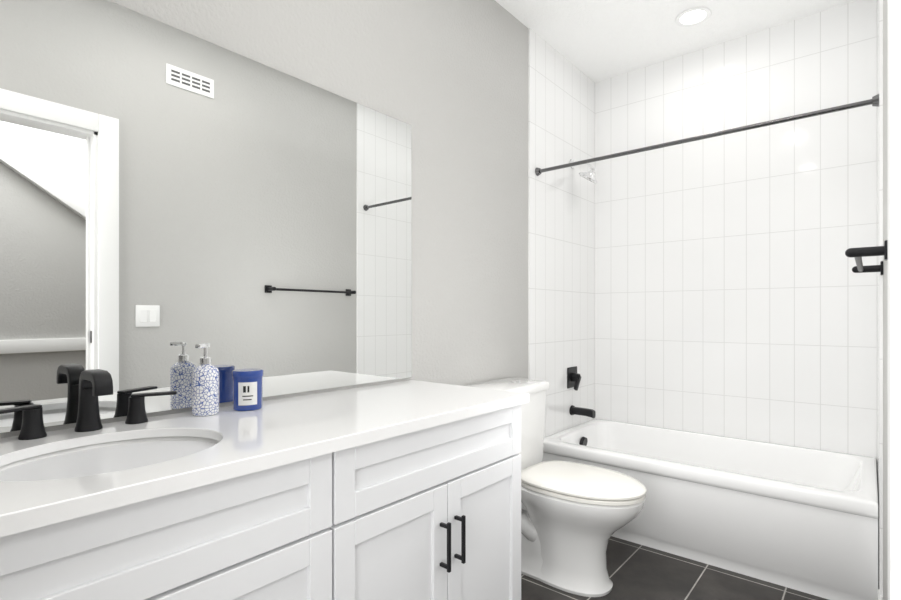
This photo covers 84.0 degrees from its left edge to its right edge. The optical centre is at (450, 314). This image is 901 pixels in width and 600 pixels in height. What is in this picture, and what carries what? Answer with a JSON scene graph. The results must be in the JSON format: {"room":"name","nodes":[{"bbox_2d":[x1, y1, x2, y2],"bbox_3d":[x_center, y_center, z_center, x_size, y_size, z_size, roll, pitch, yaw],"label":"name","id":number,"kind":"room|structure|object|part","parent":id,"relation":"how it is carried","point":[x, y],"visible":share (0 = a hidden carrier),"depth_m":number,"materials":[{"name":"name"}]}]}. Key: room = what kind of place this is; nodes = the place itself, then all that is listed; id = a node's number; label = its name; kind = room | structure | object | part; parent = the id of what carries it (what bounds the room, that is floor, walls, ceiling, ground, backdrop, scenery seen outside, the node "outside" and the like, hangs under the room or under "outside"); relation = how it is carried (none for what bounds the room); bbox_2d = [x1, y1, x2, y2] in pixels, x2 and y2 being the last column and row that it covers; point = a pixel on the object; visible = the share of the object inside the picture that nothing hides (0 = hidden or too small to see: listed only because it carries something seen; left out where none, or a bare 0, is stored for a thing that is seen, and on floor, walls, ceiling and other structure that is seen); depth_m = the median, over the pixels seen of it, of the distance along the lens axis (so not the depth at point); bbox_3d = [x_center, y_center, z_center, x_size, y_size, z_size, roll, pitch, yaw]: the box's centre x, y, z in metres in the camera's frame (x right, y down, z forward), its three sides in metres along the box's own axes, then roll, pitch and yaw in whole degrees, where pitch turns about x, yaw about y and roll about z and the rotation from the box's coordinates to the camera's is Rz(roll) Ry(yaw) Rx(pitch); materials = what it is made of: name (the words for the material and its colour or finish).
{"room":"bathroom","nodes":[
{"label":"bathroom","id":0,"kind":"room"},
{"bbox_2d":[0,0,527,437],"bbox_3d":[-0.223,-0.180,2.106,0.120,2.840,3.880,0,0,40],"label":"wall","id":1,"kind":"structure","parent":0,"point":[447,80],"depth_m":2.23,"materials":[{"name":"grey paint"}]},
{"bbox_2d":[0,0,411,432],"bbox_3d":[-0.752,-0.264,1.374,0.005,1.043,1.832,0,0,40],"label":"mirror","id":2,"kind":"object","parent":1,"relation":"attached to","point":[170,197],"visible":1,"depth_m":1.38,"materials":[{"name":"clear glass"}]},
{"bbox_2d":[528,28,594,437],"bbox_3d":[0.718,-0.230,3.125,0.010,2.740,0.870,0,0,40],"label":"tile","id":3,"kind":"structure","parent":1,"relation":"attached to","point":[561,231],"depth_m":3.06,"materials":[{"name":"white tile"}]},
{"bbox_2d":[567,366,580,390],"bbox_3d":[0.793,0.400,3.160,0.060,0.140,0.130,0,0,40],"label":"shower valve","id":4,"kind":"object","parent":3,"relation":"attached to","point":[573,378],"visible":1,"depth_m":3.14,"materials":[{"name":"black metal"}]},
{"bbox_2d":[569,405,595,417],"bbox_3d":[0.827,0.605,3.131,0.150,0.064,0.064,0,0,40],"label":"tub spout","id":5,"kind":"object","parent":3,"relation":"attached to","point":[587,412],"visible":0.98,"depth_m":3.11,"materials":[{"name":"black metal"}]},
{"bbox_2d":[570,159,597,183],"bbox_3d":[0.833,-0.900,3.126,0.166,0.180,0.130,0,0,40],"label":"shower head","id":6,"kind":"object","parent":3,"relation":"attached to","point":[589,175],"visible":0.71,"depth_m":3.08},
{"bbox_2d":[535,94,878,175],"bbox_3d":[1.060,-0.815,2.374,1.478,0.048,0.048,0,0,40],"label":"rail","id":7,"kind":"object","parent":3,"relation":"attached to","point":[874,101],"visible":1,"depth_m":2.23,"materials":[{"name":"black metal"}]},
{"bbox_2d":[521,536,828,599],"bbox_3d":[0.398,1.190,1.585,1.499,0.100,3.880,0,0,40],"label":"floor","id":8,"kind":"structure","parent":0,"point":[636,571],"depth_m":2.12,"materials":[{"name":"tile"}]},
{"bbox_2d":[0,397,528,599],"bbox_3d":[-0.534,0.720,1.188,0.576,0.840,1.828,0,0,40],"label":"bathroom vanity","id":9,"kind":"object","parent":8,"relation":"on","point":[407,490],"depth_m":1.09,"materials":[{"name":"white wood"}]},
{"bbox_2d":[0,381,528,524],"bbox_3d":[-0.536,0.285,1.197,0.561,0.030,1.840,0,0,40],"label":"countertop","id":10,"kind":"structure","parent":9,"relation":"on","point":[283,427],"depth_m":1.17,"materials":[{"name":"white stone"}]},
{"bbox_2d":[0,369,176,440],"bbox_3d":[-0.817,0.198,1.149,0.145,0.143,0.377,0,0,40],"label":"faucet","id":11,"kind":"object","parent":10,"relation":"on","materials":[{"name":"black metal"}]},
{"bbox_2d":[0,425,231,492],"bbox_3d":[-0.676,0.369,1.004,0.390,0.162,0.460,0,0,40],"label":"sink","id":12,"kind":"object","parent":10,"relation":"in","point":[65,462],"depth_m":1.05,"materials":[{"name":"white ceramic"}]},
{"bbox_2d":[192,343,218,415],"bbox_3d":[-0.666,0.173,1.362,0.068,0.192,0.068,0,0,40],"label":"soap dispenser","id":13,"kind":"object","parent":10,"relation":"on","point":[205,387],"visible":1,"depth_m":1.34,"materials":[{"name":"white ceramic"}]},
{"bbox_2d":[232,368,263,410],"bbox_3d":[-0.583,0.213,1.440,0.085,0.112,0.085,0,0,40],"label":"candle jar","id":14,"kind":"object","parent":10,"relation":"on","point":[248,389],"visible":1,"depth_m":1.41,"materials":[{"name":"blue glass"}]},
{"bbox_2d":[464,378,646,596],"bbox_3d":[0.468,0.730,2.218,0.773,0.820,0.448,0,0,40],"label":"toilet","id":15,"kind":"object","parent":8,"relation":"on","point":[575,516],"visible":0.6,"depth_m":2.08,"materials":[{"name":"white ceramic"}]},
{"bbox_3d":[0.562,0.711,2.139,0.528,0.048,0.386,0,0,40],"label":"seat lid","id":16,"kind":"part","parent":15,"relation":"part of","materials":[{"name":"white plastic"}]},
{"bbox_2d":[542,419,877,599],"bbox_3d":[1.303,0.925,2.665,1.475,0.430,0.798,0,0,40],"label":"bathtub","id":17,"kind":"object","parent":8,"relation":"on","point":[803,519],"visible":0.73,"depth_m":2.28,"materials":[{"name":"white ceramic"}]},
{"bbox_2d":[495,0,856,81],"bbox_3d":[0.934,-1.650,1.135,3.139,0.100,3.880,0,0,40],"label":"ceiling","id":18,"kind":"structure","parent":0,"point":[596,40],"depth_m":2.77,"materials":[{"name":"white paint"}]},
{"bbox_2d":[675,7,710,26],"bbox_3d":[1.299,-1.596,2.683,0.176,0.007,0.176,0,0,40],"label":"ceiling light","id":19,"kind":"object","parent":18,"relation":"attached to","point":[694,16],"visible":1,"depth_m":2.68,"materials":[{"name":"white"}]},
{"bbox_2d":[883,0,887,599],"bbox_3d":[1.018,-0.180,1.065,0.120,2.840,3.880,0,0,40],"label":"wall","id":20,"kind":"structure","parent":0,"point":[885,302],"depth_m":1.53,"materials":[{"name":"grey paint"}]},
{"bbox_2d":[845,240,887,275],"bbox_3d":[1.292,-0.165,1.553,0.087,0.048,0.688,0,0,40],"label":"towel rail","id":21,"kind":"object","parent":20,"relation":"attached to","point":[858,254],"visible":1,"depth_m":1.31,"materials":[{"name":"black metal"}]},
{"bbox_2d":[877,0,882,596],"bbox_3d":[1.858,-0.230,2.168,0.010,2.740,0.870,0,0,40],"label":"tile","id":22,"kind":"structure","parent":20,"relation":"attached to","point":[880,277],"depth_m":1.84,"materials":[{"name":"white tile"}]},
{"bbox_2d":[888,0,900,599],"bbox_3d":[0.330,0.071,0.245,0.156,2.138,0.936,0,0,40],"label":"door frame","id":23,"kind":"structure","parent":20,"relation":"attached to","point":[894,299],"depth_m":0.58,"materials":[{"name":"white paint"}]},
{"bbox_3d":[1.606,-0.180,3.026,1.499,2.840,0.120,0,0,40],"label":"wall","id":24,"kind":"structure","parent":0,"visible":0},
{"bbox_2d":[595,0,876,459],"bbox_3d":[1.564,-0.230,2.976,1.479,2.740,0.010,0,0,40],"label":"tile","id":25,"kind":"structure","parent":24,"relation":"attached to","point":[735,296],"depth_m":2.86,"materials":[{"name":"white tile"}]}
]}

